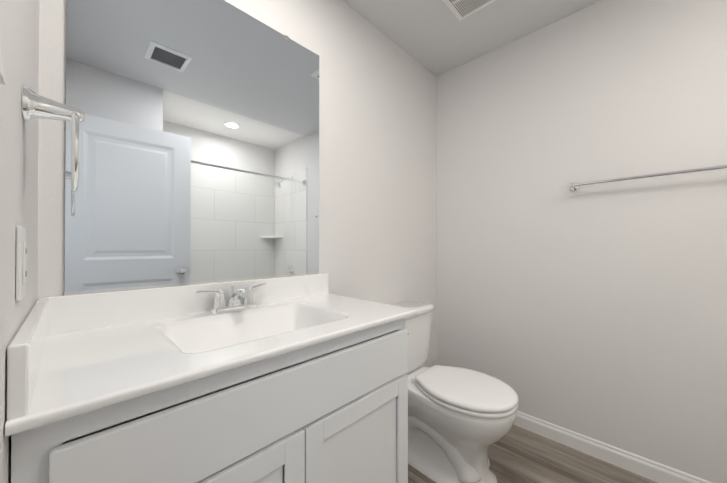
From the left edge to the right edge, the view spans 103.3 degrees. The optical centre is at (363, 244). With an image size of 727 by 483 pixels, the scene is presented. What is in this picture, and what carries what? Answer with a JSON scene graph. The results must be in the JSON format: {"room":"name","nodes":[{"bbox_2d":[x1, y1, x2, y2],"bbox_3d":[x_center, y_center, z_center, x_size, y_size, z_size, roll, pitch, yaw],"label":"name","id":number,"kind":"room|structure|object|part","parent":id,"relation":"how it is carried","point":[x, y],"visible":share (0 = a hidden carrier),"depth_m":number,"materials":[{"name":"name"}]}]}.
{"room":"bathroom","nodes":[
{"label":"bathroom","id":0,"kind":"room"},
{"bbox_2d":[0,0,39,482],"bbox_3d":[-0.583,-0.090,0.403,0.905,2.440,0.120,0,-1,44],"label":"wall","id":1,"kind":"structure","parent":0,"point":[19,45],"depth_m":0.45,"materials":[{"name":"white paint"}]},
{"bbox_2d":[0,46,5,84],"bbox_3d":[-0.336,-0.196,0.256,0.120,0.160,0.014,0,-1,44],"label":"switch plate","id":2,"kind":"object","parent":1,"relation":"attached to","point":[2,78],"visible":1,"depth_m":0.28,"materials":[{"name":"white plastic"}]},
{"bbox_2d":[16,226,26,300],"bbox_3d":[-0.572,0.030,0.482,0.072,0.120,0.008,0,-1,44],"label":"electrical outlet plate","id":3,"kind":"object","parent":1,"relation":"attached to","point":[21,261],"visible":1,"depth_m":0.46,"materials":[{"name":"white plastic"}]},
{"bbox_2d":[22,86,84,190],"bbox_3d":[-0.584,-0.194,0.546,0.150,0.178,0.080,0,-1,44],"label":"towel ring","id":4,"kind":"object","parent":1,"relation":"attached to","point":[34,105],"visible":1,"depth_m":0.52,"materials":[{"name":"silver metal"}]},
{"bbox_2d":[37,0,436,366],"bbox_3d":[-0.360,-0.124,1.348,0.100,2.520,2.740,0,-1,44],"label":"wall","id":5,"kind":"structure","parent":0,"point":[377,165],"depth_m":1.61,"materials":[{"name":"white paint"}]},
{"bbox_2d":[38,273,328,334],"bbox_3d":[-0.517,0.193,1.098,0.020,0.101,0.964,0,-1,44],"label":"backsplash","id":6,"kind":"structure","parent":5,"relation":"attached to","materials":[{"name":"white stone"}]},
{"bbox_2d":[64,0,319,295],"bbox_3d":[-0.522,-0.396,1.106,0.009,1.078,0.867,0,-1,44],"label":"mirror","id":7,"kind":"object","parent":5,"relation":"attached to","point":[199,148],"visible":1,"depth_m":1.01,"materials":[{"name":"clear glass"}]},
{"bbox_3d":[-0.522,0.138,1.102,0.009,0.010,0.867,0,-1,44],"label":"frame","id":8,"kind":"part","parent":7,"relation":"part of","materials":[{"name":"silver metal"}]},
{"bbox_2d":[342,0,600,76],"bbox_3d":[0.261,-1.348,0.746,1.840,0.080,2.740,0,-1,44],"label":"ceiling","id":9,"kind":"structure","parent":0,"point":[436,38],"depth_m":1.70,"materials":[{"name":"white paint"}]},
{"bbox_2d":[443,0,495,20],"bbox_3d":[0.562,-1.296,1.459,0.300,0.013,0.300,0,-1,44],"label":"ceiling vent","id":10,"kind":"object","parent":9,"relation":"in","point":[461,9],"visible":1,"depth_m":1.56,"materials":[{"name":"white paint"}]},
{"bbox_3d":[0.562,-1.290,1.459,0.238,0.001,0.238,0,-1,44],"label":"panel","id":11,"kind":"part","parent":10,"relation":"part of","materials":[{"name":"grey"}]},
{"bbox_2d":[408,425,656,482],"bbox_3d":[0.575,1.155,0.421,2.720,0.050,2.740,0,-1,44],"label":"floor","id":12,"kind":"structure","parent":0,"point":[516,454],"depth_m":1.48,"materials":[{"name":"brown wood"}]},
{"bbox_2d":[5,273,417,482],"bbox_3d":[-0.328,0.637,0.913,0.544,0.992,0.968,0,-1,44],"label":"bathroom vanity","id":13,"kind":"object","parent":12,"relation":"on","point":[298,379],"visible":1,"depth_m":0.70,"materials":[{"name":"white paint"}]},
{"bbox_3d":[-0.157,0.391,0.751,0.018,0.158,0.898,0,-1,44],"label":"drawer","id":14,"kind":"part","parent":13,"relation":"part of","materials":[{"name":"white paint"}]},
{"bbox_3d":[-0.452,0.198,1.036,0.133,0.088,0.273,0,-1,44],"label":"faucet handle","id":15,"kind":"part","parent":13,"relation":"part of","materials":[{"name":"silver metal"}]},
{"bbox_3d":[-0.315,0.743,0.588,0.018,0.530,0.449,0,-1,44],"label":"door","id":16,"kind":"part","parent":13,"relation":"part of","materials":[{"name":"white paint"}]},
{"bbox_3d":[0.001,0.745,0.909,0.018,0.530,0.449,0,-1,44],"label":"door","id":17,"kind":"part","parent":13,"relation":"part of","materials":[{"name":"white paint"}]},
{"bbox_2d":[389,301,518,482],"bbox_3d":[0.400,0.753,1.506,0.740,0.768,0.466,0,-1,44],"label":"toilet","id":18,"kind":"object","parent":12,"relation":"on","point":[461,421],"visible":0.81,"depth_m":1.35,"materials":[{"name":"white ceramic"}]},
{"bbox_3d":[0.217,0.389,1.689,0.226,0.038,0.466,0,-1,44],"label":"lid","id":19,"kind":"part","parent":18,"relation":"part of","materials":[{"name":"white ceramic"}]},
{"bbox_3d":[0.499,0.720,1.410,0.461,0.021,0.378,0,-1,44],"label":"seat","id":20,"kind":"part","parent":18,"relation":"part of","materials":[{"name":"white plastic"}]},
{"bbox_3d":[0.499,0.691,1.409,0.462,0.031,0.380,0,-1,44],"label":"seat lid","id":21,"kind":"part","parent":18,"relation":"part of","materials":[{"name":"white plastic"}]},
{"bbox_2d":[437,0,726,482],"bbox_3d":[1.536,-0.136,1.336,2.620,2.545,0.100,0,-1,44],"label":"wall","id":22,"kind":"structure","parent":0,"point":[598,312],"depth_m":1.53,"materials":[{"name":"white paint"}]},
{"bbox_2d":[514,411,711,482],"bbox_3d":[1.182,1.093,1.597,1.740,0.090,0.012,0,-1,44],"label":"baseboard","id":23,"kind":"structure","parent":22,"relation":"attached to","point":[657,472],"depth_m":1.50,"materials":[{"name":"white paint"}]},
{"bbox_2d":[569,165,726,190],"bbox_3d":[1.373,-0.324,1.372,0.658,0.048,0.077,0,-1,44],"label":"towel bar","id":24,"kind":"object","parent":22,"relation":"attached to","point":[574,186],"visible":1,"depth_m":1.36,"materials":[{"name":"silver metal"}]}
]}

